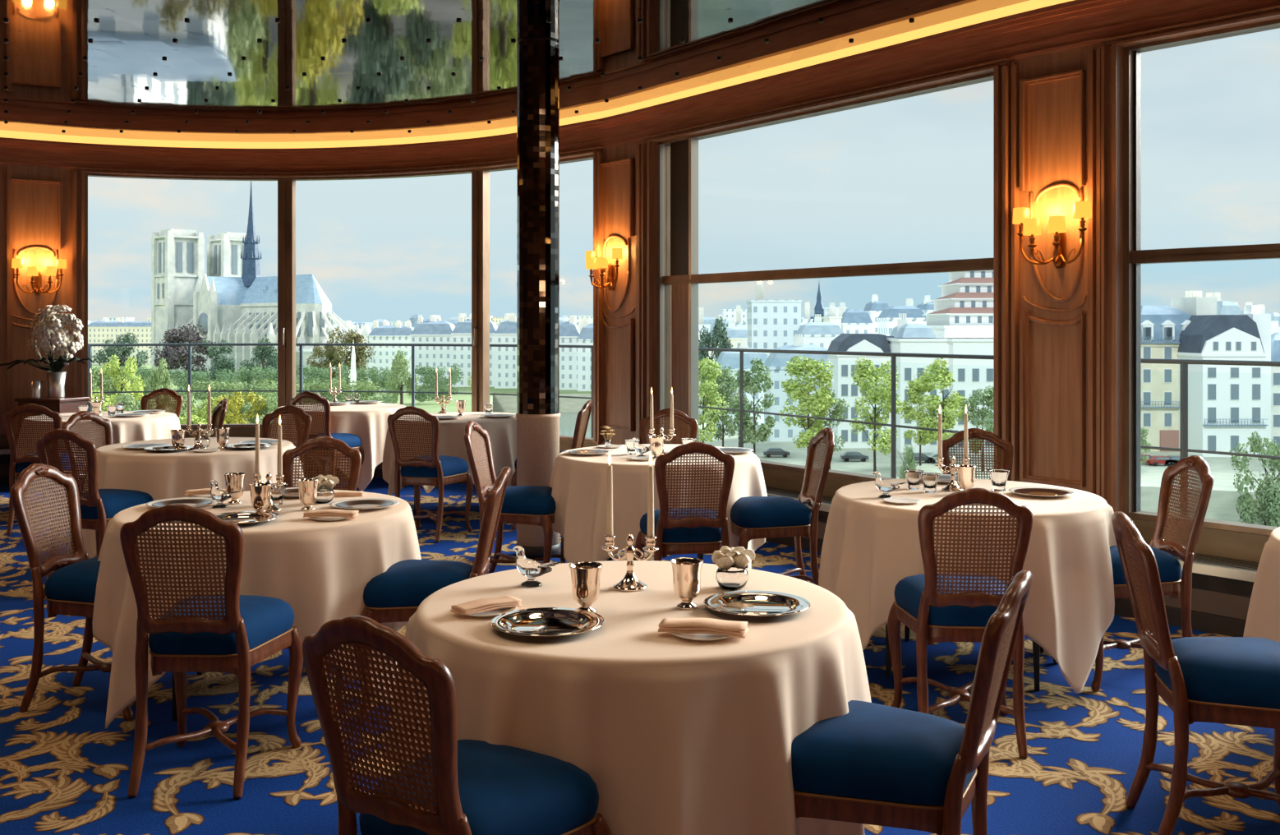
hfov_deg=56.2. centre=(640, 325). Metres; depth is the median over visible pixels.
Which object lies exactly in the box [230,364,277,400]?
hedge
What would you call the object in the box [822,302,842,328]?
apartment building
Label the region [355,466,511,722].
dining chair
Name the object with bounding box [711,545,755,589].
flower bowl
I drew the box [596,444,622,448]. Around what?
plate
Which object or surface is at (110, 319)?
apartment building
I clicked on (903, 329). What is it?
apartment building
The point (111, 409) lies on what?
cup
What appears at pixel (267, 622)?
seat cushion
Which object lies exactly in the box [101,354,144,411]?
broadleaf tree
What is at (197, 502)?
dinner plate
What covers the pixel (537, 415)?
column
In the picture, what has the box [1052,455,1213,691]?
dining chair
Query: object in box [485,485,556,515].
seat cushion
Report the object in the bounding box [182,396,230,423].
bush
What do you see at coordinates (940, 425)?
candle
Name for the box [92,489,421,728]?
tablecloth
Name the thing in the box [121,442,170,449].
dinner plate
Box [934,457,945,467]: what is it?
candle cup
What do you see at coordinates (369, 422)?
tablecloth
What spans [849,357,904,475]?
slender tree
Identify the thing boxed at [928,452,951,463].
parked car
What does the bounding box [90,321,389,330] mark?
hill
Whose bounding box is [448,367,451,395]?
candle
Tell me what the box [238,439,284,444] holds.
dinner plate
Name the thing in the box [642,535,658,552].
candle cup
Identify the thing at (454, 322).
apartment building
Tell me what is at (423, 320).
apartment building
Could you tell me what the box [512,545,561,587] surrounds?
bird
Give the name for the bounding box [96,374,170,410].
hedge
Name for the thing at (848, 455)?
parked car
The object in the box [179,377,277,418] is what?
hedge
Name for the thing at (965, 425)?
candle
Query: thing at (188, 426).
candle cup
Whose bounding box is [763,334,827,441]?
apartment building
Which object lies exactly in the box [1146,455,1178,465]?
parked car
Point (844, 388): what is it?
apartment building
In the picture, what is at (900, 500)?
plate
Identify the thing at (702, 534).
seat cushion
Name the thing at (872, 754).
seat cushion
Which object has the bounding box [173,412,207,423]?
bush
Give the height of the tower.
41.462 m
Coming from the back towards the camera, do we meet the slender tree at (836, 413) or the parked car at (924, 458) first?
the parked car at (924, 458)
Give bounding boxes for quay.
[490,393,591,412]
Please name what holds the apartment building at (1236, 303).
on the bank
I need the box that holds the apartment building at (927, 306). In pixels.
[916,294,934,316]
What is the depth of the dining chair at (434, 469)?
8.37 m
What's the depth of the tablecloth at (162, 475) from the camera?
6.96 m
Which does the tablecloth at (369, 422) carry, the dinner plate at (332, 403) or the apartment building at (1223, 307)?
the dinner plate at (332, 403)
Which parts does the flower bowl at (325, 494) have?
flower, flower, flower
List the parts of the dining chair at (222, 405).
cane panel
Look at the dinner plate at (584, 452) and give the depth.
7.02 m
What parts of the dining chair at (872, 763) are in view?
seat frame, nail trim, leg, leg, backrest, cane panel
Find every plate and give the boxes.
[113,413,149,417]
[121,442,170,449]
[130,409,165,414]
[143,445,193,451]
[146,497,216,507]
[188,494,211,497]
[192,448,220,452]
[214,511,280,524]
[225,442,272,449]
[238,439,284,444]
[283,487,324,497]
[309,516,347,520]
[329,401,350,405]
[329,497,399,510]
[352,400,382,404]
[436,414,460,419]
[466,606,517,616]
[481,413,515,418]
[490,607,604,636]
[564,448,612,455]
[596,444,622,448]
[628,455,656,460]
[671,632,731,640]
[703,589,810,616]
[717,446,753,454]
[882,497,921,504]
[920,474,957,483]
[1008,486,1075,497]
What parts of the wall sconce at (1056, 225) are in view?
lamp shade, lamp shade, arm, arm, arm, lamp shade, arm, lamp shade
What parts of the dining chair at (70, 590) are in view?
leg, backrest, cane panel, nail trim, seat frame, leg, leg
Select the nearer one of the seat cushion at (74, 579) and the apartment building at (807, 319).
the seat cushion at (74, 579)
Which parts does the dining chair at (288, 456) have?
cane panel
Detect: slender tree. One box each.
[698,356,729,442]
[698,365,738,446]
[720,368,757,446]
[730,358,776,454]
[778,354,834,454]
[812,386,850,469]
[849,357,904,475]
[900,378,942,465]
[913,357,966,442]
[958,385,993,470]
[1141,427,1151,465]
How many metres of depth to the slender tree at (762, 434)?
179.19 m
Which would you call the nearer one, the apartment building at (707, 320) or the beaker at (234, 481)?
the beaker at (234, 481)
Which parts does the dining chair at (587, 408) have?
leg, backrest, cane panel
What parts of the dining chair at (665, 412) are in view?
backrest, cane panel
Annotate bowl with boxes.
[191,428,213,446]
[313,474,339,503]
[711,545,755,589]
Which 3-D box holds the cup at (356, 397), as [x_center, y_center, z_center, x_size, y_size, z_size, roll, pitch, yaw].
[-2.732,0.709,11.565,0.091,0.084,0.093,0,0,0]
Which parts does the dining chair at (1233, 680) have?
cane panel, leg, backrest, leg, nail trim, seat frame, leg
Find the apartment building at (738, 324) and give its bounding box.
[734,304,747,330]
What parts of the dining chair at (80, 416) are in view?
leg, backrest, cane panel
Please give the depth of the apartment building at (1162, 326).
204.99 m
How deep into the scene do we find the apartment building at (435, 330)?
429.95 m
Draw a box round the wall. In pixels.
[0,16,1279,512]
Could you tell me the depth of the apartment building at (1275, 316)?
289.93 m
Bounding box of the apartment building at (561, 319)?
[559,317,569,321]
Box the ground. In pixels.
[92,364,591,423]
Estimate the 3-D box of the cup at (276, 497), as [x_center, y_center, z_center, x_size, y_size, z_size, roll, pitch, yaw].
[-1.524,0.709,5.023,0.091,0.084,0.093,0,0,0]
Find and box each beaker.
[91,401,102,414]
[170,428,185,449]
[215,427,230,448]
[224,472,245,504]
[248,482,271,511]
[296,477,318,511]
[455,400,465,415]
[569,561,602,612]
[649,436,663,458]
[670,557,703,609]
[956,464,976,490]
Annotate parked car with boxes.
[763,447,789,457]
[840,451,868,461]
[903,452,933,463]
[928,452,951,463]
[1141,454,1151,462]
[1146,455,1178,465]
[1164,455,1179,465]
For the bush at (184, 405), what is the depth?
198.25 m
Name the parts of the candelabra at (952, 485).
arm, stem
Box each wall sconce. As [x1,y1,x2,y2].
[11,257,66,295]
[584,248,622,290]
[1012,201,1091,268]
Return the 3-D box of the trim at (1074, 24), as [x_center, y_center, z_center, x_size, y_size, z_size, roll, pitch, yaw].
[0.728,-1.653,5.169,19.079,0.242,6.722,0,0,40]
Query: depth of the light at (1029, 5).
10.35 m
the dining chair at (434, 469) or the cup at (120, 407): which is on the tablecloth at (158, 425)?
the cup at (120, 407)
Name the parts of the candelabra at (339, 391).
stem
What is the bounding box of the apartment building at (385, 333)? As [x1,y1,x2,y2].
[367,320,414,380]
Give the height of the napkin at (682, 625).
0.027 m
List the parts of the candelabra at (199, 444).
arm, stem, arm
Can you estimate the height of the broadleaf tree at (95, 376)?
13.383 m
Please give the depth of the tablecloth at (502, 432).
9.35 m
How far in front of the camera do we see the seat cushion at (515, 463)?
8.82 m
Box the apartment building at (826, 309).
[824,307,847,316]
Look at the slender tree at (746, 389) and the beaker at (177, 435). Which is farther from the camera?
the slender tree at (746, 389)
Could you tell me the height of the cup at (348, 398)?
0.084 m
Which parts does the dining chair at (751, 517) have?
leg, nail trim, seat frame, leg, leg, cane panel, backrest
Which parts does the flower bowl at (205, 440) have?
flower, flower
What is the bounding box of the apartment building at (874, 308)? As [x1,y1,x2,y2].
[863,294,888,333]
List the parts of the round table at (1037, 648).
leg, leg, leg, leg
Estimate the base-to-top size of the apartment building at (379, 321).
26.174 m
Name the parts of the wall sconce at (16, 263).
lamp shade, arm, lamp shade, arm, arm, lamp shade, arm, lamp shade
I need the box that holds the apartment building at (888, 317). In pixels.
[876,298,926,336]
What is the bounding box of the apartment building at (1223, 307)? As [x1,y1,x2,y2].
[1205,292,1241,314]
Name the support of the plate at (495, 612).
on the tablecloth at (674, 734)
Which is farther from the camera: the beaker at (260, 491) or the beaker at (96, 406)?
the beaker at (96, 406)
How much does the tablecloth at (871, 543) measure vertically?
0.700 m
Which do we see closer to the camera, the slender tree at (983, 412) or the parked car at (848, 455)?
the slender tree at (983, 412)
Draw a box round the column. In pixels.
[515,37,560,558]
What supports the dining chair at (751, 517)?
on the floor
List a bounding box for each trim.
[0,0,1279,172]
[0,427,1270,561]
[0,447,1259,636]
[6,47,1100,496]
[74,4,1279,512]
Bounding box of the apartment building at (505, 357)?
[493,313,516,388]
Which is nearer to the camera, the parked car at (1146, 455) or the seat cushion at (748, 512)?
the seat cushion at (748, 512)
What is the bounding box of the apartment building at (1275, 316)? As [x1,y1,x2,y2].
[1257,303,1279,326]
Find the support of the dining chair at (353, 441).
on the floor
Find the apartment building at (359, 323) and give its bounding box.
[353,322,370,329]
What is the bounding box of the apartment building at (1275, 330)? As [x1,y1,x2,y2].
[1270,321,1279,449]
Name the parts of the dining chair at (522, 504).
backrest, leg, cane panel, leg, seat frame, nail trim, leg, leg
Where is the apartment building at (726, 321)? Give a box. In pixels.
[710,314,732,329]
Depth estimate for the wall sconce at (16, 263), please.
11.41 m
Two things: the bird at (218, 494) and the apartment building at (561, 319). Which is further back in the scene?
the apartment building at (561, 319)
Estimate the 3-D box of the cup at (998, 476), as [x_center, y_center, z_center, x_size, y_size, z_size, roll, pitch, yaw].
[1.633,0.704,5.448,0.100,0.092,0.102,0,0,0]
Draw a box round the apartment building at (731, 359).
[713,338,767,432]
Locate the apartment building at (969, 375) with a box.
[937,337,993,454]
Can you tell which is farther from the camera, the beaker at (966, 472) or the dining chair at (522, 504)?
the dining chair at (522, 504)
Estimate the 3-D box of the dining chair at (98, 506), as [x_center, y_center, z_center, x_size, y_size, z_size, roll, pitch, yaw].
[-3.055,1.031,6.739,0.473,0.947,0.561,0,0,18]
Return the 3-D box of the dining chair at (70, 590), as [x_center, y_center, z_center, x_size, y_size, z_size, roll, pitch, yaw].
[-2.177,1.031,4.803,0.561,0.947,0.473,0,0,8]
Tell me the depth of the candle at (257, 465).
4.86 m
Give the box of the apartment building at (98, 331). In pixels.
[87,317,151,364]
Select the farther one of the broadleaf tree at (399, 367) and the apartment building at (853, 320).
the apartment building at (853, 320)
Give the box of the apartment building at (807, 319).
[801,301,813,324]
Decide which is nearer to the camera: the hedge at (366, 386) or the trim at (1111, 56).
the trim at (1111, 56)
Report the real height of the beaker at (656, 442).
0.126 m
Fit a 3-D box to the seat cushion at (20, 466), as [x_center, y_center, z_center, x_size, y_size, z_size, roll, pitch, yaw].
[-4.389,1.005,8.867,0.434,0.136,0.427,0,0,-8]
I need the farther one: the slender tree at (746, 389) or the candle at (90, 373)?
the slender tree at (746, 389)
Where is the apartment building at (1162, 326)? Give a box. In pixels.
[1141,290,1216,451]
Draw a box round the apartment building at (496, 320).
[491,317,516,326]
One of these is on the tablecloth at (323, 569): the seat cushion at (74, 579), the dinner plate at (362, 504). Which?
the dinner plate at (362, 504)
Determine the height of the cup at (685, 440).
0.084 m
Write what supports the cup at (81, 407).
on the tablecloth at (158, 425)
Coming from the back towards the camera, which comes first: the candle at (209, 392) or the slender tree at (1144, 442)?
the slender tree at (1144, 442)
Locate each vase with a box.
[29,380,42,398]
[46,371,66,397]
[437,395,449,410]
[600,426,615,446]
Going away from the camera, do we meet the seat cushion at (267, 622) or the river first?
the seat cushion at (267, 622)
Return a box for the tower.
[810,283,824,322]
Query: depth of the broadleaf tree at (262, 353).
388.76 m
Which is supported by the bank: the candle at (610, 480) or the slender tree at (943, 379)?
the slender tree at (943, 379)
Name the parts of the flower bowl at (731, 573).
flower, flower, flower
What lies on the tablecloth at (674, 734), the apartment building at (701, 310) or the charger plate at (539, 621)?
the charger plate at (539, 621)
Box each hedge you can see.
[92,364,151,396]
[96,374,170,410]
[161,367,237,401]
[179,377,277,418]
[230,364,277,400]
[295,363,350,404]
[295,377,385,404]
[346,365,395,403]
[408,363,464,403]
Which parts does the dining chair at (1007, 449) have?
cane panel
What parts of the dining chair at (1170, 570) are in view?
leg, seat frame, nail trim, leg, cane panel, backrest, leg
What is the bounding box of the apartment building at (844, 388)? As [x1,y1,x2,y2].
[826,333,890,447]
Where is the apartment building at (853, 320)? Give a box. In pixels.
[838,302,873,333]
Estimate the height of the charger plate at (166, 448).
0.020 m
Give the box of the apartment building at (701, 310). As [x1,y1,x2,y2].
[698,307,710,384]
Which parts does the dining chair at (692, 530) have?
leg, leg, nail trim, seat frame, backrest, cane panel, leg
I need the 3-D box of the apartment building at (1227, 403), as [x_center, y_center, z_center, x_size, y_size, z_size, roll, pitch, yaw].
[98.269,9.035,201.775,12.994,24.936,12.950,0,0,0]
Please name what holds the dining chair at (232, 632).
on the floor
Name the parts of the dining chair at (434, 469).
leg, cane panel, backrest, leg, seat frame, nail trim, leg, leg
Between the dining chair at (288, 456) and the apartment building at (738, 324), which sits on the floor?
the dining chair at (288, 456)
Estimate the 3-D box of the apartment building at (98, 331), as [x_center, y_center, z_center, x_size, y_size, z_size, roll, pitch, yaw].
[-284.537,8.621,667.000,42.118,25.765,14.500,0,0,0]
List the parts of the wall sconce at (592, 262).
lamp shade, lamp shade, arm, lamp shade, arm, arm, lamp shade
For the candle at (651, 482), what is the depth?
3.41 m
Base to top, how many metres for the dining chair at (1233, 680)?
0.947 m
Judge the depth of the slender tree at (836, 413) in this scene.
175.42 m
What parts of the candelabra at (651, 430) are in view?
stem, arm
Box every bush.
[92,387,122,411]
[113,392,158,410]
[165,394,197,423]
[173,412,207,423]
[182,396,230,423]
[211,389,266,423]
[216,414,248,423]
[246,392,277,423]
[255,415,263,423]
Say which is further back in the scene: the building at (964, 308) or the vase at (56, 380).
the building at (964, 308)
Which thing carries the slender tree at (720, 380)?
on the bank
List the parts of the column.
skirting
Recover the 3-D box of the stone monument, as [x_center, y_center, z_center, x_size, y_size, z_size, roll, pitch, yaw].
[-71.761,12.503,300.000,2.800,18.000,2.663,0,0,0]
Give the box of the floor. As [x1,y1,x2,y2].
[0,475,1279,834]
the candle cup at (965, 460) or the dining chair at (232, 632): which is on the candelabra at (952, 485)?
the candle cup at (965, 460)
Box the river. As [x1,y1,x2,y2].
[511,412,591,437]
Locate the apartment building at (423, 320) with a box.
[412,318,429,327]
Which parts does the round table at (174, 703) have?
leg, leg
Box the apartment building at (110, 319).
[103,317,134,321]
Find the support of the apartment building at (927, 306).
on the bank
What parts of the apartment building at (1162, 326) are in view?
pane, pane, pane, pane, pane, pane, pane, pane, pane, pane, pane, pane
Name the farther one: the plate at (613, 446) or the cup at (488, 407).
the cup at (488, 407)
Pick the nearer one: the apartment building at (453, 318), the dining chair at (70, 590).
the dining chair at (70, 590)
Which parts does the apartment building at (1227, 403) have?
pane, pane, pane, pane, pane, pane, pane, pane, pane, pane, pane, pane, pane, pane, pane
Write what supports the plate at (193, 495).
on the tablecloth at (323, 569)
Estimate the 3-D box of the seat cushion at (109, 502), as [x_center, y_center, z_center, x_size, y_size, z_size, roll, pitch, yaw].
[-3.035,1.005,6.802,0.434,0.136,0.427,0,0,18]
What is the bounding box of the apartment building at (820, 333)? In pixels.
[795,313,843,349]
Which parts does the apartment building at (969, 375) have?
pane, pane, pane, pane, pane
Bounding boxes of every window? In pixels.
[84,154,596,443]
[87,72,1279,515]
[1123,18,1279,535]
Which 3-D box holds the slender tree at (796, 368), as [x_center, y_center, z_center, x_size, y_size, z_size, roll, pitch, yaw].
[23.955,12.830,172.087,8.185,17.353,9.197,0,0,3]
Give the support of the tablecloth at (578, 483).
on the round table at (701, 555)
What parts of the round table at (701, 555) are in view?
leg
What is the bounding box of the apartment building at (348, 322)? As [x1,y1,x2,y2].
[332,320,350,328]
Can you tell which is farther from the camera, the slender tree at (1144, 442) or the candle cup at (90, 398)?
the slender tree at (1144, 442)
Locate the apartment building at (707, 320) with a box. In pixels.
[704,316,715,331]
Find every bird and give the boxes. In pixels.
[209,479,239,508]
[317,391,328,399]
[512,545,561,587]
[631,437,649,455]
[872,471,906,498]
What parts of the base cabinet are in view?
door, door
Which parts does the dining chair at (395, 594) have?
leg, nail trim, seat frame, leg, backrest, cane panel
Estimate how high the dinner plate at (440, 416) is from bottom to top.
0.020 m
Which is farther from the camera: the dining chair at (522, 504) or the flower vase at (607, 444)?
the flower vase at (607, 444)
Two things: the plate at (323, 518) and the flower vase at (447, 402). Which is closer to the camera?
the plate at (323, 518)
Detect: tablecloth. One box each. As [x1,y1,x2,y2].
[14,410,180,489]
[82,437,303,558]
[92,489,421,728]
[270,402,407,490]
[382,411,516,495]
[385,560,871,834]
[549,443,767,568]
[818,478,1117,692]
[1243,526,1279,642]
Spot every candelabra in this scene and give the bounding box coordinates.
[87,395,104,414]
[185,422,213,449]
[251,472,285,511]
[327,386,341,401]
[434,394,452,413]
[601,533,658,591]
[648,427,675,455]
[934,455,969,491]
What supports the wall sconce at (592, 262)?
attached to the wall
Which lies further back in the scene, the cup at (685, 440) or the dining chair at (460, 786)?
the cup at (685, 440)
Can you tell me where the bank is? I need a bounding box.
[698,384,1279,526]
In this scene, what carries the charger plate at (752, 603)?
on the tablecloth at (674, 734)
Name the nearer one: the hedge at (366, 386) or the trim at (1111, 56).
the trim at (1111, 56)
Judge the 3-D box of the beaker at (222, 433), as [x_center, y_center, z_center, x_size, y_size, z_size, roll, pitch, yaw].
[-2.542,0.687,7.300,0.088,0.126,0.088,0,0,0]
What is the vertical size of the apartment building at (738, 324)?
29.017 m
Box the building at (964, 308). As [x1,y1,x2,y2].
[922,270,993,337]
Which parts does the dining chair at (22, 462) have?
leg, cane panel, backrest, seat frame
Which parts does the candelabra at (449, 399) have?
stem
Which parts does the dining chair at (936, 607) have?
leg, leg, nail trim, seat frame, cane panel, backrest, leg, leg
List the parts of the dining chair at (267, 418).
cane panel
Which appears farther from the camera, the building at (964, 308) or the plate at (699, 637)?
the building at (964, 308)
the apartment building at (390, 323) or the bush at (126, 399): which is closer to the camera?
the bush at (126, 399)
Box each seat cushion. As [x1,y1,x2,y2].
[15,452,82,472]
[44,557,100,603]
[58,488,153,519]
[148,594,294,654]
[312,432,361,450]
[359,739,598,834]
[363,559,473,607]
[400,455,468,477]
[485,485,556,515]
[514,450,562,469]
[639,507,721,543]
[730,496,811,528]
[791,699,976,805]
[893,573,1005,626]
[1109,544,1182,584]
[1153,636,1279,709]
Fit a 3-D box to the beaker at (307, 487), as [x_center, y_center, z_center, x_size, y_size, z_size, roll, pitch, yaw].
[-1.348,0.687,4.867,0.088,0.126,0.088,0,0,0]
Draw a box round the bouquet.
[0,303,93,372]
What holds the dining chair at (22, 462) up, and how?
on the floor
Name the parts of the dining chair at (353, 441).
cane panel, backrest, leg, seat frame, leg, leg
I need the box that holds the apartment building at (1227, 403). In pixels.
[1176,304,1270,456]
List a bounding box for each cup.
[78,405,89,410]
[87,396,93,402]
[105,405,117,415]
[114,403,124,413]
[185,423,193,431]
[206,423,213,431]
[251,473,263,483]
[271,483,287,505]
[273,474,285,486]
[344,394,352,403]
[352,394,361,403]
[483,403,493,414]
[601,534,617,551]
[624,439,639,454]
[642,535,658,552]
[648,428,655,436]
[667,428,675,436]
[681,437,695,444]
[903,469,923,489]
[920,472,940,492]
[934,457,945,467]
[962,457,969,464]
[987,469,1010,491]
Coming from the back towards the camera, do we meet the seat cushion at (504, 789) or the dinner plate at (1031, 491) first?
the dinner plate at (1031, 491)
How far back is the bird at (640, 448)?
6.79 m
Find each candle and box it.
[89,368,92,396]
[100,368,102,397]
[187,386,190,424]
[207,386,211,423]
[254,413,260,474]
[277,414,282,474]
[329,363,331,387]
[338,363,340,387]
[435,368,437,395]
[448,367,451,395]
[606,451,612,536]
[647,452,653,537]
[649,388,653,428]
[670,388,673,428]
[937,405,942,457]
[963,405,968,457]
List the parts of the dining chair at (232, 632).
leg, leg, cane panel, backrest, seat frame, nail trim, leg, leg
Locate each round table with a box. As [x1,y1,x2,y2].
[172,667,342,721]
[414,494,487,513]
[606,553,714,564]
[885,623,1043,690]
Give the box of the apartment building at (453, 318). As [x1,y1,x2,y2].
[446,316,469,322]
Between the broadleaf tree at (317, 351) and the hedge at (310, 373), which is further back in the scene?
the broadleaf tree at (317, 351)
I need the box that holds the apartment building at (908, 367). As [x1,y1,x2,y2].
[886,337,948,452]
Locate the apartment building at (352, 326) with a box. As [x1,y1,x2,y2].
[341,324,372,346]
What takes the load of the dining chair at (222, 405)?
on the floor
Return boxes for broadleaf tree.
[92,331,148,378]
[92,367,112,409]
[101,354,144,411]
[142,357,174,410]
[147,322,217,387]
[195,337,236,382]
[239,337,277,383]
[306,340,336,386]
[323,326,376,385]
[383,348,418,405]
[466,372,471,395]
[698,316,732,403]
[897,442,920,478]
[1228,431,1279,526]
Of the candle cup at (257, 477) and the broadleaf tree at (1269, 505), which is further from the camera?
the broadleaf tree at (1269, 505)
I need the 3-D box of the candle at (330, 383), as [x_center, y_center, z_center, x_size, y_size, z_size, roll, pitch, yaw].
[-2.985,0.488,11.558,0.020,0.262,0.020,0,0,0]
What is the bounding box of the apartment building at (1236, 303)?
[1234,302,1252,313]
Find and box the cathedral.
[151,180,368,378]
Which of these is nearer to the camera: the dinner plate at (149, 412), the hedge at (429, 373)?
the dinner plate at (149, 412)
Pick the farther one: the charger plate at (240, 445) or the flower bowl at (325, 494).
the charger plate at (240, 445)
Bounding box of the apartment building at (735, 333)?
[705,319,747,382]
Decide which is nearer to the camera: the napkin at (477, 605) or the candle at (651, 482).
the napkin at (477, 605)
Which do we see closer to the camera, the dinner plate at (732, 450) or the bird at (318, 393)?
the dinner plate at (732, 450)
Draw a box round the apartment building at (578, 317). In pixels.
[575,315,593,331]
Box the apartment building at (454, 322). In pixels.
[449,320,458,326]
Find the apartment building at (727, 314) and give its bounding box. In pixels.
[721,308,746,322]
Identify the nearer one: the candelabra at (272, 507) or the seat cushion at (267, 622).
the seat cushion at (267, 622)
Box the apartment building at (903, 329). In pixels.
[889,313,935,337]
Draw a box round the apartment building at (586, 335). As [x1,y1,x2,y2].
[576,317,593,391]
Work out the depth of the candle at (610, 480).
3.42 m
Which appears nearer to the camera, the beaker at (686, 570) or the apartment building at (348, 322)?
the beaker at (686, 570)
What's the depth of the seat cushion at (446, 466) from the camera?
8.43 m
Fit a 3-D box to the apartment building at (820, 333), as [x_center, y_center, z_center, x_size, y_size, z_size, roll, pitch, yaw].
[44.225,9.354,296.000,11.035,24.298,12.500,0,0,0]
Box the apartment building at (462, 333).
[451,313,497,386]
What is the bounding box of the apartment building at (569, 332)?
[559,315,580,389]
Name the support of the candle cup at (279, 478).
on the candelabra at (272, 507)
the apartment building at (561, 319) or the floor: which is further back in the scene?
the apartment building at (561, 319)
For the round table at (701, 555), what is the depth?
7.33 m
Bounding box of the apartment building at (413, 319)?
[408,314,423,326]
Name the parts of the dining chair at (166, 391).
cane panel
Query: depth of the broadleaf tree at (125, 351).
429.22 m
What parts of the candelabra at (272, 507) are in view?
arm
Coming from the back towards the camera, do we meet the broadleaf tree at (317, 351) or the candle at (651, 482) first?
the broadleaf tree at (317, 351)
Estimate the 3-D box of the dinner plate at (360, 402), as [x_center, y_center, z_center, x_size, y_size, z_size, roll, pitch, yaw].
[-2.616,0.741,11.489,0.280,0.020,0.280,0,0,0]
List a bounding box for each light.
[0,0,1029,142]
[0,0,1073,148]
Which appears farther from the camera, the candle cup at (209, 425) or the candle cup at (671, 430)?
the candle cup at (209, 425)
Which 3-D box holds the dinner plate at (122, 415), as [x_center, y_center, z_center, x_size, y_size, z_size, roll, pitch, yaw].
[-4.185,0.741,9.865,0.280,0.020,0.280,0,0,0]
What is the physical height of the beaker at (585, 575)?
0.126 m
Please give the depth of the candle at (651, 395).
6.97 m
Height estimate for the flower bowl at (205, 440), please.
0.118 m
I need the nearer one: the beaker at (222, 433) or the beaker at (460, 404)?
the beaker at (222, 433)
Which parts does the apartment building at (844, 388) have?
pane, pane, pane, pane, pane, pane, pane, pane, pane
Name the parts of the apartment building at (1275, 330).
pane, pane, pane, pane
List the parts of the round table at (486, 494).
leg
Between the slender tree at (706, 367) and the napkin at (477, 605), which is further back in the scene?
the slender tree at (706, 367)
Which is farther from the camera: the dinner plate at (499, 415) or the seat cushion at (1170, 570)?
the dinner plate at (499, 415)
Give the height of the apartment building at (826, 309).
30.891 m
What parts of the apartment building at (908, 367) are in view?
pane, pane, pane, pane, pane, pane, pane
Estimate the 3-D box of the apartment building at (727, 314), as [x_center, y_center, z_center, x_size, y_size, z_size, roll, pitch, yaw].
[49.280,6.557,627.695,12.455,29.891,12.500,0,0,0]
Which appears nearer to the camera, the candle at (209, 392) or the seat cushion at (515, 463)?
the candle at (209, 392)
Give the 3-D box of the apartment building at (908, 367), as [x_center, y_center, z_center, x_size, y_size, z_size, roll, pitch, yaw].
[48.559,11.865,209.000,9.405,19.277,12.500,0,0,0]
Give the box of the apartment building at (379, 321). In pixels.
[371,318,389,330]
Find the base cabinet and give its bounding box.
[14,395,88,488]
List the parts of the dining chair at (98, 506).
leg, cane panel, backrest, seat frame, nail trim, leg, leg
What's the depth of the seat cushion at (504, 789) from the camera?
2.50 m
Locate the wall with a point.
(1055, 105)
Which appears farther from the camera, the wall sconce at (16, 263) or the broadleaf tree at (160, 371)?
the broadleaf tree at (160, 371)
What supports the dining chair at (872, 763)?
on the floor
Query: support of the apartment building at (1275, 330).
on the bank
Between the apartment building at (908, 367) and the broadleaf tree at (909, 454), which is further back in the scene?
the apartment building at (908, 367)
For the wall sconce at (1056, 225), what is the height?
0.350 m
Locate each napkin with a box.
[184,488,225,495]
[303,509,359,518]
[333,490,363,497]
[450,595,522,615]
[658,617,748,638]
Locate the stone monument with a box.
[349,342,358,402]
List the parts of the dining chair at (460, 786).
leg, cane panel, backrest, leg, nail trim, seat frame, leg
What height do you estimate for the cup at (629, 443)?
0.084 m
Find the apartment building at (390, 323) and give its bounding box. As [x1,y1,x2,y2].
[389,322,406,325]
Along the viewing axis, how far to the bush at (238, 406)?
195.70 m
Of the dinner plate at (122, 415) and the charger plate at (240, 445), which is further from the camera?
the dinner plate at (122, 415)
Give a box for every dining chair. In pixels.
[3,403,82,534]
[10,463,188,720]
[36,428,153,598]
[61,410,113,554]
[119,503,303,797]
[140,387,183,418]
[209,398,227,437]
[262,405,312,470]
[282,435,361,490]
[290,391,364,491]
[302,615,612,834]
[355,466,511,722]
[387,405,473,542]
[463,420,565,573]
[511,400,592,529]
[632,408,704,561]
[635,441,734,564]
[730,427,834,585]
[791,570,1032,834]
[887,487,1033,757]
[941,428,1013,480]
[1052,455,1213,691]
[1111,511,1279,834]
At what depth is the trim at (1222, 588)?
5.90 m
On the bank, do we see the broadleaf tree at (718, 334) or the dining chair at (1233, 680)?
the broadleaf tree at (718, 334)
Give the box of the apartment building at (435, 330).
[409,314,455,385]
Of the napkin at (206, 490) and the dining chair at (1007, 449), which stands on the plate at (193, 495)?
the napkin at (206, 490)
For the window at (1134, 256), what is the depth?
6.44 m
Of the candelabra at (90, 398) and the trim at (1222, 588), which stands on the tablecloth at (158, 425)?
the candelabra at (90, 398)
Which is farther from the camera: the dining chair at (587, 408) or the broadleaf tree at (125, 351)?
the broadleaf tree at (125, 351)
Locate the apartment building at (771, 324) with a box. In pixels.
[745,280,801,357]
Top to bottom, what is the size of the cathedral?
89.000 m
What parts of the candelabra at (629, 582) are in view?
arm, stem, arm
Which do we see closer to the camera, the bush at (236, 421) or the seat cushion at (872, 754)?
the seat cushion at (872, 754)
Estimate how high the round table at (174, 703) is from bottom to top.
0.746 m
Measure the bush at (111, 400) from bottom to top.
10.317 m
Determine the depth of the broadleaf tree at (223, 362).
394.55 m
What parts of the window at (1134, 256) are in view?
panel, pane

